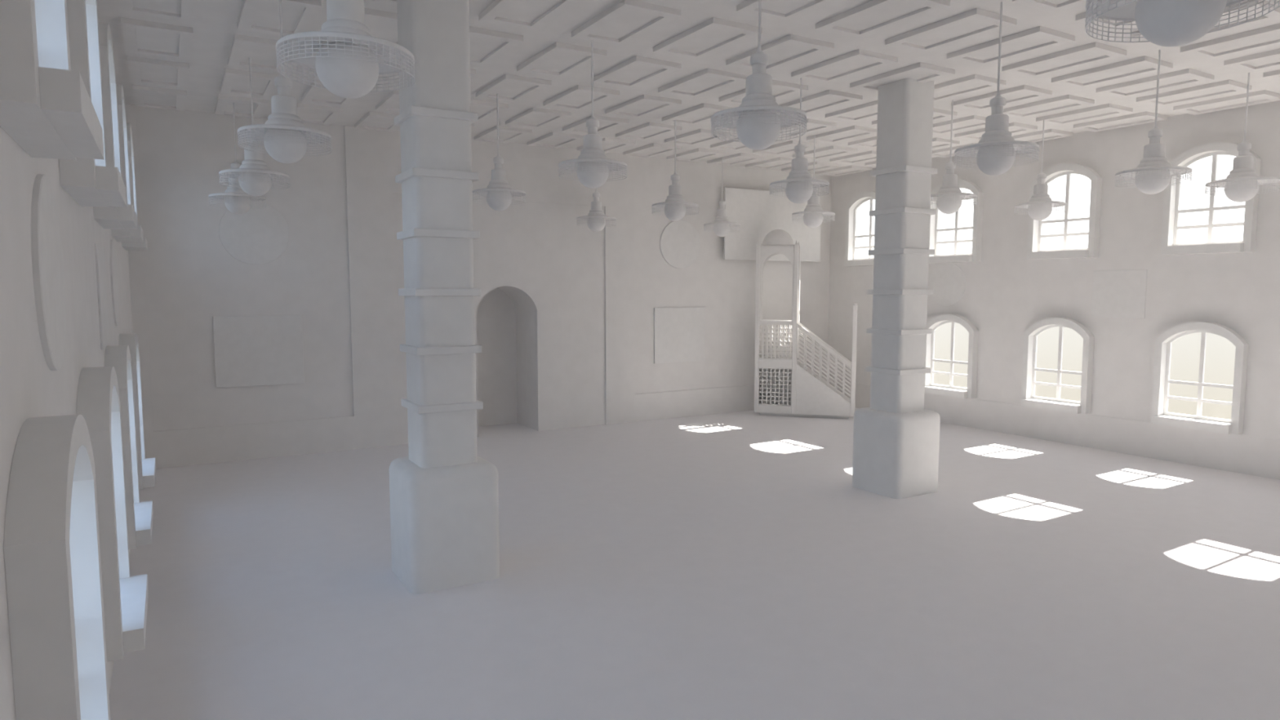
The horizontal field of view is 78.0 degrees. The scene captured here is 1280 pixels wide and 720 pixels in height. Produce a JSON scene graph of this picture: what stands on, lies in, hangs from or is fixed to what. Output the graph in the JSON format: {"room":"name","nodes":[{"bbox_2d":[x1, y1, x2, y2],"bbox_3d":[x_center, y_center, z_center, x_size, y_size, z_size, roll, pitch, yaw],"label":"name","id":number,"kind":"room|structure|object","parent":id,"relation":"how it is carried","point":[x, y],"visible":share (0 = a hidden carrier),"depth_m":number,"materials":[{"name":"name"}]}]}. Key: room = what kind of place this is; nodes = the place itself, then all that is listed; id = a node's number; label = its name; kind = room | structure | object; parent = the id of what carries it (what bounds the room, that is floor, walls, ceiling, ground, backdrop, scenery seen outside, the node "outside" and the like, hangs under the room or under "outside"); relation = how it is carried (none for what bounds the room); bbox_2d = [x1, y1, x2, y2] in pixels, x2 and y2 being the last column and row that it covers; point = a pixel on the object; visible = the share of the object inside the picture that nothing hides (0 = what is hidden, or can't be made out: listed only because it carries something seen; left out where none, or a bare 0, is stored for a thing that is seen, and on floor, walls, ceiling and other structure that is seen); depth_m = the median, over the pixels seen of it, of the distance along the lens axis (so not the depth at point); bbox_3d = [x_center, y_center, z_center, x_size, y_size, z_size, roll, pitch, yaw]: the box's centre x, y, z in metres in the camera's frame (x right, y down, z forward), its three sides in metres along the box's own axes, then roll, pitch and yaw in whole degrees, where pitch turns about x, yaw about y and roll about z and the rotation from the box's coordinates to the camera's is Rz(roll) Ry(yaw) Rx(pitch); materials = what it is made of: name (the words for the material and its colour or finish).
{"room":"mosque","nodes":[
{"label":"mosque","id":0,"kind":"room"},
{"bbox_2d":[0,17,132,719],"bbox_3d":[-3.358,-0.389,4.384,0.060,7.010,25.400,-3,6,-31],"label":"wall","id":1,"kind":"structure","parent":0,"point":[28,388],"depth_m":4.08,"materials":[{"name":"paint"}]},
{"bbox_2d":[0,656,11,719],"bbox_3d":[-1.304,1.549,1.424,0.393,2.115,1.560,-3,6,-31],"label":"window frame","id":2,"kind":"structure","parent":1,"relation":"in","point":[5,708],"depth_m":2.01,"materials":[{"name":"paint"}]},
{"bbox_2d":[31,173,66,370],"bbox_3d":[-3.466,-0.508,4.648,0.035,1.140,1.140,-3,6,-31],"label":"round plaque","id":3,"kind":"object","parent":1,"relation":"attached to","point":[47,260],"visible":1,"depth_m":4.46,"materials":[{"name":"white"}]},
{"bbox_2d":[0,0,104,159],"bbox_3d":[-2.799,-2.107,3.622,0.393,2.115,1.560,-3,6,-31],"label":"window","id":4,"kind":"structure","parent":1,"relation":"in","point":[46,108],"depth_m":3.29,"materials":[{"name":"paint"}]},
{"bbox_2d":[3,414,110,719],"bbox_3d":[-2.799,1.330,3.923,0.393,2.115,1.560,-3,6,-31],"label":"window","id":5,"kind":"structure","parent":1,"relation":"in","point":[51,548],"depth_m":3.29,"materials":[{"name":"paint"}]},
{"bbox_2d":[58,0,126,207],"bbox_3d":[-4.294,-2.326,6.120,0.393,2.115,1.560,-3,6,-31],"label":"window","id":6,"kind":"structure","parent":1,"relation":"in","point":[90,182],"depth_m":5.69,"materials":[{"name":"paint"}]},
{"bbox_2d":[94,243,109,349],"bbox_3d":[-5.730,-0.679,8.432,0.022,1.070,1.050,-3,6,-31],"label":"board","id":7,"kind":"object","parent":1,"relation":"attached to","point":[99,250],"visible":1,"depth_m":8.22,"materials":[{"name":"white"}]},
{"bbox_2d":[76,366,148,662],"bbox_3d":[-4.294,1.111,6.421,0.393,2.115,1.560,-3,6,-31],"label":"window","id":8,"kind":"structure","parent":1,"relation":"in","point":[125,596],"depth_m":5.87,"materials":[{"name":"paint"}]},
{"bbox_2d":[110,240,119,326],"bbox_3d":[-6.958,-1.018,10.472,0.025,1.140,1.140,-3,6,-31],"label":"round plaque","id":9,"kind":"object","parent":1,"relation":"attached to","point":[113,273],"visible":1,"depth_m":10.26,"materials":[{"name":"white"}]},
{"bbox_2d":[93,22,137,229],"bbox_3d":[-5.789,-2.545,8.618,0.393,2.115,1.560,-3,6,-31],"label":"window","id":10,"kind":"structure","parent":1,"relation":"in","point":[110,217],"depth_m":8.08,"materials":[{"name":"paint"}]},
{"bbox_2d":[106,550,129,694],"bbox_3d":[-3.339,2.729,4.698,0.014,0.742,25.050,-3,6,-31],"label":"baseboard","id":11,"kind":"structure","parent":1,"relation":"attached to","point":[110,664],"depth_m":7.03,"materials":[{"name":"paint"}]},
{"bbox_2d":[111,84,143,242],"bbox_3d":[-7.285,-2.764,11.117,0.393,2.115,1.560,-3,6,-31],"label":"window","id":12,"kind":"structure","parent":1,"relation":"in","point":[124,235],"depth_m":10.69,"materials":[{"name":"paint"}]},
{"bbox_2d":[104,345,153,550],"bbox_3d":[-5.789,0.892,8.920,0.393,2.115,1.560,-3,6,-31],"label":"window","id":13,"kind":"structure","parent":1,"relation":"in","point":[139,514],"depth_m":8.47,"materials":[{"name":"paint"}]},
{"bbox_2d":[121,123,147,250],"bbox_3d":[-8.780,-2.983,13.616,0.393,2.115,1.560,-3,6,-31],"label":"window","id":14,"kind":"structure","parent":1,"relation":"in","point":[134,246],"depth_m":13.18,"materials":[{"name":"paint"}]},
{"bbox_2d":[118,333,155,489],"bbox_3d":[-7.285,0.673,11.418,0.393,2.115,1.560,-3,6,-31],"label":"window","id":15,"kind":"structure","parent":1,"relation":"in","point":[146,467],"depth_m":10.99,"materials":[{"name":"paint"}]},
{"bbox_2d":[124,103,831,469],"bbox_3d":[-2.338,-1.737,20.449,18.323,7.130,1.550,-3,6,-31],"label":"wall","id":16,"kind":"structure","parent":0,"point":[564,309],"depth_m":17.74,"materials":[{"name":"paint"}]},
{"bbox_2d":[218,200,288,264],"bbox_3d":[-7.888,-2.604,16.190,1.300,1.300,0.014,-3,6,-31],"label":"round plaque","id":17,"kind":"object","parent":16,"relation":"attached to","point":[257,236],"visible":0.83,"depth_m":16.19,"materials":[{"name":"white"}]},
{"bbox_2d":[212,315,304,387],"bbox_3d":[-7.879,-0.192,16.386,1.660,1.450,0.050,-3,6,-31],"label":"board","id":18,"kind":"object","parent":16,"relation":"attached to","point":[249,350],"visible":1,"depth_m":16.35,"materials":[{"name":"white"}]},
{"bbox_2d":[653,306,705,363],"bbox_3d":[1.097,-0.689,21.714,1.660,1.500,0.050,-3,6,-31],"label":"board","id":19,"kind":"object","parent":16,"relation":"attached to","point":[679,333],"visible":1,"depth_m":21.67,"materials":[{"name":"white"}]},
{"bbox_2d":[659,220,700,268],"bbox_3d":[1.097,-3.144,21.499,1.300,1.300,0.050,-3,6,-31],"label":"round plaque","id":20,"kind":"object","parent":16,"relation":"attached to","point":[679,241],"visible":0.99,"depth_m":21.46,"materials":[{"name":"white"}]},
{"bbox_2d":[724,187,821,262],"bbox_3d":[3.829,-3.874,22.951,3.580,1.980,0.255,-3,6,-31],"label":"display board","id":21,"kind":"object","parent":16,"relation":"attached to","point":[758,213],"visible":0.8,"depth_m":22.55,"materials":[{"name":"paint"}]},
{"bbox_2d":[97,0,1279,176],"bbox_3d":[4.472,-4.331,8.754,18.803,0.220,25.650,-3,6,-31],"label":"ceiling","id":22,"kind":"structure","parent":0,"point":[657,64],"depth_m":12.32,"materials":[{"name":"paint"}]},
{"bbox_2d":[208,177,266,214],"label":"pendant lamp","id":23,"kind":"object","parent":22,"relation":"hanging from","point":[237,201],"depth_m":14.66,"materials":[{"name":"paint"}]},
{"bbox_2d":[218,57,289,195],"bbox_3d":[-5.831,-3.522,11.909,0.964,2.082,0.964,-3,6,-31],"label":"pendant lamp","id":24,"kind":"object","parent":22,"relation":"hanging from","point":[255,178],"visible":0.95,"depth_m":11.83,"materials":[{"name":"paint"}]},
{"bbox_2d":[237,0,331,163],"bbox_3d":[-3.979,-3.251,8.810,0.964,2.082,0.964,-3,6,-31],"label":"pendant lamp","id":25,"kind":"object","parent":22,"relation":"hanging from","point":[286,139],"visible":0.99,"depth_m":8.74,"materials":[{"name":"paint"}]},
{"bbox_2d":[275,0,414,98],"bbox_3d":[-2.169,-2.986,5.791,0.964,2.082,0.964,-3,6,-31],"label":"pendant lamp","id":26,"kind":"object","parent":22,"relation":"hanging from","point":[346,59],"visible":1,"depth_m":5.71,"materials":[{"name":"paint"}]},
{"bbox_2d":[472,93,525,210],"bbox_3d":[-2.527,-3.715,14.103,0.964,2.082,0.964,-3,6,-31],"label":"pendant lamp","id":27,"kind":"object","parent":22,"relation":"hanging from","point":[499,195],"visible":0.98,"depth_m":14.03,"materials":[{"name":"paint"}]},
{"bbox_2d":[558,40,626,188],"bbox_3d":[-0.659,-3.442,10.991,0.964,2.082,0.964,-3,6,-31],"label":"pendant lamp","id":28,"kind":"object","parent":22,"relation":"hanging from","point":[593,167],"visible":1,"depth_m":10.91,"materials":[{"name":"paint"}]},
{"bbox_2d":[576,187,616,231],"bbox_3d":[-1.057,-4.157,19.151,0.964,2.082,0.964,-3,6,-31],"label":"pendant lamp","id":29,"kind":"object","parent":22,"relation":"hanging from","point":[597,220],"visible":1,"depth_m":19.06,"materials":[{"name":"paint"}]},
{"bbox_2d":[651,120,698,221],"bbox_3d":[0.724,-3.900,16.219,0.964,2.082,0.964,-3,6,-31],"label":"pendant lamp","id":30,"kind":"object","parent":22,"relation":"hanging from","point":[675,206],"visible":1,"depth_m":16.14,"materials":[{"name":"paint"}]},
{"bbox_2d":[703,156,740,236],"bbox_3d":[2.179,-4.316,20.957,0.964,2.082,0.964,-3,6,-31],"label":"pendant lamp","id":31,"kind":"object","parent":22,"relation":"hanging from","point":[722,225],"visible":1,"depth_m":20.88,"materials":[{"name":"paint"}]},
{"bbox_2d":[711,0,807,150],"bbox_3d":[1.201,-3.175,7.947,0.964,2.082,0.964,-3,6,-31],"label":"pendant lamp","id":32,"kind":"object","parent":22,"relation":"hanging from","point":[757,122],"visible":1,"depth_m":7.87,"materials":[{"name":"paint"}]},
{"bbox_2d":[769,78,829,204],"bbox_3d":[2.618,-3.612,12.937,0.964,2.082,0.964,-3,6,-31],"label":"pendant lamp","id":33,"kind":"object","parent":22,"relation":"hanging from","point":[799,184],"visible":1,"depth_m":12.86,"materials":[{"name":"paint"}]},
{"bbox_2d":[791,134,835,227],"bbox_3d":[3.957,-4.056,18.000,0.964,2.082,0.964,-3,6,-31],"label":"pendant lamp","id":34,"kind":"object","parent":22,"relation":"hanging from","point":[812,215],"visible":0.91,"depth_m":17.91,"materials":[{"name":"paint"}]},
{"bbox_2d":[930,100,977,213],"bbox_3d":[5.789,-3.770,14.732,0.964,2.082,0.964,-3,6,-31],"label":"pendant lamp","id":35,"kind":"object","parent":22,"relation":"hanging from","point":[948,198],"visible":0.88,"depth_m":14.65,"materials":[{"name":"paint"}]},
{"bbox_2d":[954,1,1039,175],"bbox_3d":[4.418,-3.333,9.751,0.964,2.082,0.964,-3,6,-31],"label":"pendant lamp","id":36,"kind":"object","parent":22,"relation":"hanging from","point":[995,153],"visible":1,"depth_m":9.68,"materials":[{"name":"paint"}]},
{"bbox_2d":[1013,116,1066,220],"bbox_3d":[8.171,-3.888,16.083,0.964,2.082,0.964,-3,6,-31],"label":"pendant lamp","id":37,"kind":"object","parent":22,"relation":"hanging from","point":[1039,206],"visible":1,"depth_m":16.01,"materials":[{"name":"paint"}]},
{"bbox_2d":[1115,49,1192,194],"bbox_3d":[7.607,-3.501,11.663,0.964,2.082,0.964,-3,6,-31],"label":"pendant lamp","id":38,"kind":"object","parent":22,"relation":"hanging from","point":[1153,174],"visible":1,"depth_m":11.60,"materials":[{"name":"paint"}]},
{"bbox_2d":[1084,0,1279,46],"bbox_3d":[3.139,-2.875,4.527,0.964,2.082,0.964,-3,6,-31],"label":"pendant lamp","id":39,"kind":"object","parent":22,"relation":"hanging from","point":[1164,23],"visible":1,"depth_m":4.56,"materials":[{"name":"paint"}]},
{"bbox_2d":[1204,72,1279,202],"bbox_3d":[9.734,-3.594,12.726,0.964,2.082,0.964,-3,6,-31],"label":"pendant lamp","id":40,"kind":"object","parent":22,"relation":"hanging from","point":[1242,183],"visible":1,"depth_m":12.66,"materials":[{"name":"paint"}]},
{"bbox_2d":[109,408,1279,719],"bbox_3d":[4.062,2.732,10.063,18.803,0.200,27.250,-3,6,-31],"label":"floor","id":41,"kind":"structure","parent":0,"point":[731,566],"depth_m":9.34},
{"bbox_2d":[389,0,499,594],"bbox_3d":[-2.428,-0.842,9.552,1.100,7.010,1.100,-3,6,-31],"label":"column","id":42,"kind":"structure","parent":41,"relation":"on","point":[444,496],"depth_m":9.24,"materials":[{"name":"paint"}]},
{"bbox_2d":[754,229,857,419],"bbox_3d":[4.604,-1.018,21.934,2.719,5.198,0.691,2,5,17],"label":"pulpit","id":43,"kind":"object","parent":41,"relation":"on","point":[784,386],"visible":0.99,"depth_m":21.84,"materials":[{"name":"paint"}]},
{"bbox_2d":[852,78,940,498],"bbox_3d":[4.517,-1.209,13.735,1.100,7.010,1.100,-3,6,-31],"label":"column","id":44,"kind":"structure","parent":41,"relation":"on","point":[896,440],"depth_m":13.45,"materials":[{"name":"paint"}]},
{"bbox_2d":[827,100,1279,439],"bbox_3d":[12.328,-1.206,13.700,0.060,7.010,25.400,-3,6,-31],"label":"wall","id":45,"kind":"structure","parent":0,"point":[1006,293],"depth_m":17.12,"materials":[{"name":"paint"}]},
{"bbox_2d":[844,191,875,266],"bbox_3d":[6.556,-3.793,22.863,0.393,2.115,1.560,-3,6,-31],"label":"window","id":46,"kind":"structure","parent":45,"relation":"in","point":[851,247],"depth_m":23.32,"materials":[{"name":"paint"}]},
{"bbox_2d":[928,262,965,306],"bbox_3d":[8.057,-1.980,20.753,0.014,1.140,1.140,-3,6,-31],"label":"round plaque","id":47,"kind":"object","parent":45,"relation":"attached to","point":[948,280],"visible":0.91,"depth_m":20.73,"materials":[{"name":"white"}]},
{"bbox_2d":[924,314,978,398],"bbox_3d":[8.051,-0.138,20.665,0.393,2.115,1.560,-3,6,-31],"label":"window","id":48,"kind":"structure","parent":45,"relation":"in","point":[950,390],"depth_m":20.64,"materials":[{"name":"paint"}]},
{"bbox_2d":[928,178,983,263],"bbox_3d":[8.051,-3.574,20.364,0.393,2.115,1.560,-3,6,-31],"label":"window","id":49,"kind":"structure","parent":45,"relation":"in","point":[975,256],"depth_m":20.15,"materials":[{"name":"paint"}]},
{"bbox_2d":[829,379,1279,479],"bbox_3d":[12.284,1.916,13.976,0.014,0.742,25.050,-3,6,-31],"label":"baseboard","id":50,"kind":"structure","parent":45,"relation":"attached to","point":[1258,456],"depth_m":17.23,"materials":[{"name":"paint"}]},
{"bbox_2d":[1020,317,1094,413],"bbox_3d":[9.546,0.081,18.167,0.393,2.115,1.560,-3,6,-31],"label":"window","id":51,"kind":"structure","parent":45,"relation":"in","point":[1028,382],"depth_m":18.21,"materials":[{"name":"paint"}]},
{"bbox_2d":[1026,163,1102,259],"bbox_3d":[9.546,-3.355,17.866,0.393,2.115,1.560,-3,6,-31],"label":"window","id":52,"kind":"structure","parent":45,"relation":"in","point":[1034,251],"depth_m":17.81,"materials":[{"name":"paint"}]},
{"bbox_2d":[1091,269,1147,318],"bbox_3d":[10.300,-1.422,17.025,0.012,1.020,1.120,-3,6,-31],"label":"board","id":53,"kind":"object","parent":45,"relation":"attached to","point":[1115,293],"visible":1,"depth_m":17.00,"materials":[{"name":"white"}]},
{"bbox_2d":[1151,321,1248,434],"bbox_3d":[11.042,0.300,15.668,0.393,2.115,1.560,-3,6,-31],"label":"window","id":54,"kind":"structure","parent":45,"relation":"in","point":[1160,415],"depth_m":15.71,"materials":[{"name":"paint"}]},
{"bbox_2d":[1160,142,1261,255],"bbox_3d":[11.042,-3.136,15.367,0.393,2.115,1.560,-3,6,-31],"label":"window","id":55,"kind":"structure","parent":45,"relation":"in","point":[1170,245],"depth_m":15.44,"materials":[{"name":"paint"}]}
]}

